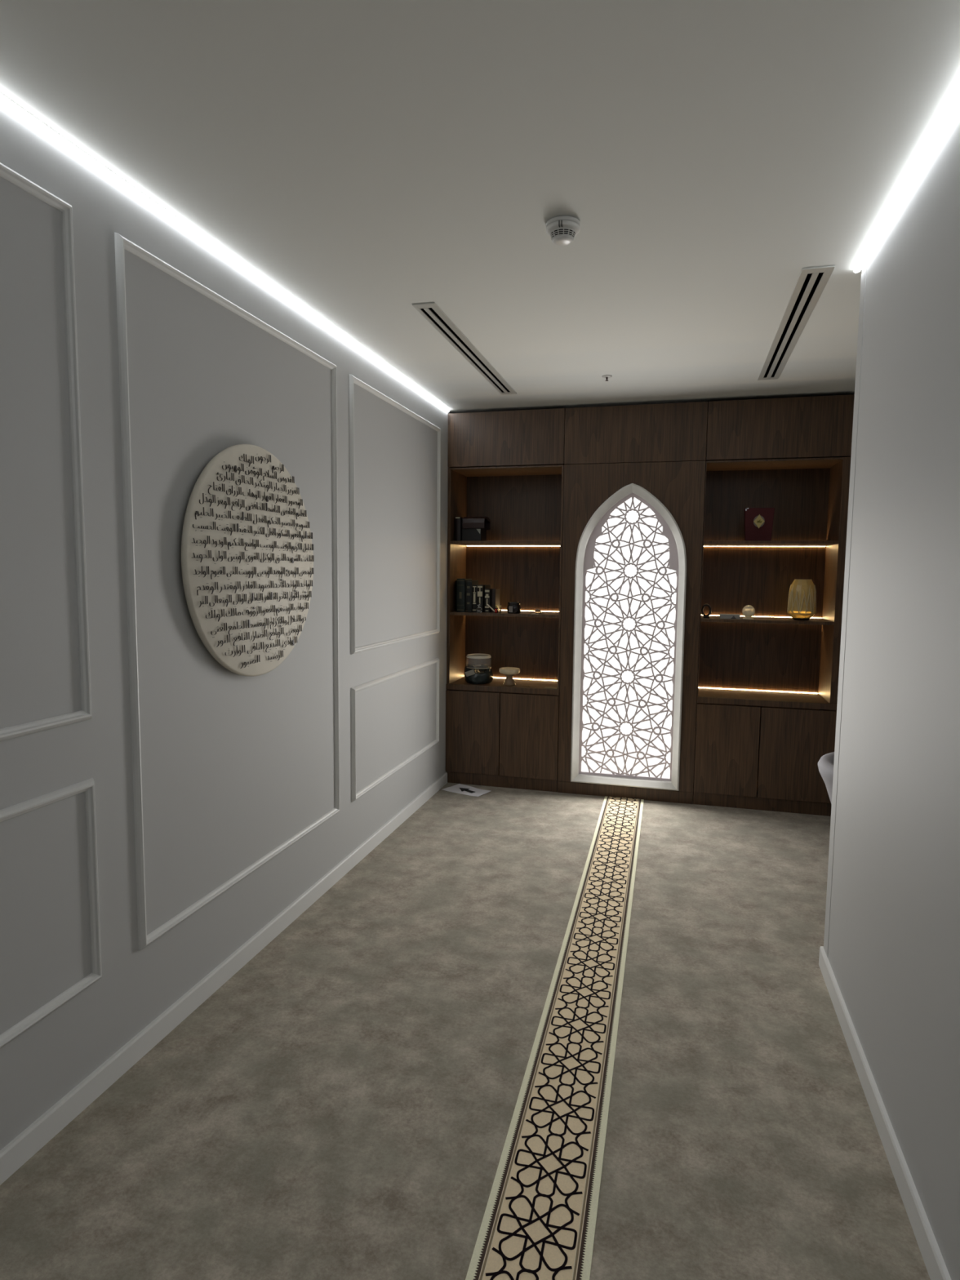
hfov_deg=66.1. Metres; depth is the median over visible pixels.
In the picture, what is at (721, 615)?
box
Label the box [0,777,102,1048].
trim
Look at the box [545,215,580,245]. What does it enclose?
smoke detector
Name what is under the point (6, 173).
trim
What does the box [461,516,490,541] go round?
case
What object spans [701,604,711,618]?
ring ornament
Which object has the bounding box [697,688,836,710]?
shelf
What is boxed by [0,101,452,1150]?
wall
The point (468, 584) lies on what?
book
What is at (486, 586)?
book
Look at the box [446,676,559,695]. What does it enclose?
shelf
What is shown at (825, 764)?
tub chair
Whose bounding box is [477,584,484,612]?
book
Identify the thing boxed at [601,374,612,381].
sprinkler head
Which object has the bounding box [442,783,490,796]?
paper sheet
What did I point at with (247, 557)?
round plaque
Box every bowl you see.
[499,666,519,685]
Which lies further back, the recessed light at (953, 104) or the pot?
the pot
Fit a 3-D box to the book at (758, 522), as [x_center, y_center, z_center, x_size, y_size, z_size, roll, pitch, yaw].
[1.827,-0.754,4.843,0.182,0.215,0.100,2,6,15]
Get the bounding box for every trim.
[0,162,92,741]
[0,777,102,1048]
[114,231,339,950]
[349,373,440,654]
[351,657,439,801]
[823,266,866,957]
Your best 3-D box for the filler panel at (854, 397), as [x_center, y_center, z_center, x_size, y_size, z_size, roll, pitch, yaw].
[2.670,-0.171,4.564,0.798,2.645,0.020,2,6,15]
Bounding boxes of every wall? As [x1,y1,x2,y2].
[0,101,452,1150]
[827,105,959,1279]
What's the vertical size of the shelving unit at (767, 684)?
2.645 m
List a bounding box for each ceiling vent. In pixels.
[412,302,516,394]
[757,265,835,380]
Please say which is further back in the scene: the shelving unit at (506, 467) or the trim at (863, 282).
the shelving unit at (506, 467)
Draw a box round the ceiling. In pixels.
[0,0,959,413]
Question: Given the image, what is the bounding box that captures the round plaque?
[181,444,314,676]
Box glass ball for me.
[742,604,755,619]
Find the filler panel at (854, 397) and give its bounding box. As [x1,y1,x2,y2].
[831,396,854,806]
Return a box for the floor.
[0,782,930,1279]
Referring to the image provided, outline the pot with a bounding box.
[506,601,520,613]
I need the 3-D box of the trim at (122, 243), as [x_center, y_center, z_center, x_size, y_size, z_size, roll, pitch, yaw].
[-0.874,-0.159,2.905,0.018,2.166,1.410,2,6,15]
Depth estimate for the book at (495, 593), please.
5.31 m
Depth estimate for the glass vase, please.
4.73 m
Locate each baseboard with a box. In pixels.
[0,772,447,1185]
[818,946,951,1279]
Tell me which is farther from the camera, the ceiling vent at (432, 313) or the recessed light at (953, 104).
the ceiling vent at (432, 313)
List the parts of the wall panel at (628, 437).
panel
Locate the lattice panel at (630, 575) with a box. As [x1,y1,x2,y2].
[570,483,686,791]
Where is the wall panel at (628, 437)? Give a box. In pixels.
[557,401,707,804]
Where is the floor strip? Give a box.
[465,795,644,1279]
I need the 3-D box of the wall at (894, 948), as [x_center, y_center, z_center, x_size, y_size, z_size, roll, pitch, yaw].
[0.627,0.242,-0.221,0.140,2.668,6.260,2,6,15]
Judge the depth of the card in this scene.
5.19 m
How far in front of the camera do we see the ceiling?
1.98 m
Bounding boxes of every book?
[454,516,463,541]
[455,580,457,611]
[456,578,471,612]
[465,580,478,612]
[471,584,477,612]
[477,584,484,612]
[484,584,490,612]
[484,588,492,612]
[490,588,500,612]
[743,507,774,540]
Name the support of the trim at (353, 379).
attached to the wall at (234, 766)
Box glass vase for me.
[786,579,816,620]
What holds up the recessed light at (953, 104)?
in the ceiling
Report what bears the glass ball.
on the shelving unit at (767, 684)
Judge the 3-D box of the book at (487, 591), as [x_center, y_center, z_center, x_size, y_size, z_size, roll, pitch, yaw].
[0.069,-0.288,5.355,0.038,0.170,0.143,2,6,15]
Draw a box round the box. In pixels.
[719,613,740,618]
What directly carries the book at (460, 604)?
on the shelving unit at (506, 467)
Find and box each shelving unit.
[445,408,565,791]
[693,394,854,816]
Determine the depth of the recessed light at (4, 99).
2.35 m
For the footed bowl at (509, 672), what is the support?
on the shelving unit at (506, 467)
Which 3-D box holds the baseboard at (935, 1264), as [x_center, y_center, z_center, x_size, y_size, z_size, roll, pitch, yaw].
[0.541,1.528,-0.075,0.013,0.078,6.272,2,6,15]
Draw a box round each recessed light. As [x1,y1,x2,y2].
[0,91,449,412]
[853,84,959,272]
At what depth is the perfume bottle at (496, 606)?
5.24 m
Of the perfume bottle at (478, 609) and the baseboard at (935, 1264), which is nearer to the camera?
the baseboard at (935, 1264)
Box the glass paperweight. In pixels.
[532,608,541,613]
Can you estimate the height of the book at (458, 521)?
0.172 m
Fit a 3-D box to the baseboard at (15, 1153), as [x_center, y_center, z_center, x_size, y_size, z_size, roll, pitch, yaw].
[-1.320,1.367,1.448,0.013,0.078,8.259,2,6,15]
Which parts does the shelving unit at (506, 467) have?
panel, door, shelf, shelf, panel, panel, door, panel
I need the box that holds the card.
[544,686,557,688]
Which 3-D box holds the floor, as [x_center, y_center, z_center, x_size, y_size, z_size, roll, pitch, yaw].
[0.417,1.489,1.399,3.700,0.120,9.350,2,6,15]
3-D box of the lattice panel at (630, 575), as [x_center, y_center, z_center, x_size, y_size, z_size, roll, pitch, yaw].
[1.008,-0.021,5.013,0.740,2.050,0.119,2,6,15]
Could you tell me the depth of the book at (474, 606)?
5.32 m
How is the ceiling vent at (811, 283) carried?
in the ceiling
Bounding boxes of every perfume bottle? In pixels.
[476,603,481,613]
[494,604,497,613]
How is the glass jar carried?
on the shelving unit at (506, 467)
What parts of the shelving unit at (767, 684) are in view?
panel, door, panel, shelf, shelf, panel, door, panel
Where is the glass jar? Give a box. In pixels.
[464,653,493,684]
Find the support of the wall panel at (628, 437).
on the floor
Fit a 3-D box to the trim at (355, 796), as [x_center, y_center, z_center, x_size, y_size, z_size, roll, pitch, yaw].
[-0.472,0.484,4.488,0.018,0.601,1.409,2,6,15]
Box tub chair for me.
[817,751,834,804]
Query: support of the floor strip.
on the floor
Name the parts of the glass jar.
glass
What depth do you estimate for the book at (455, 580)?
5.40 m

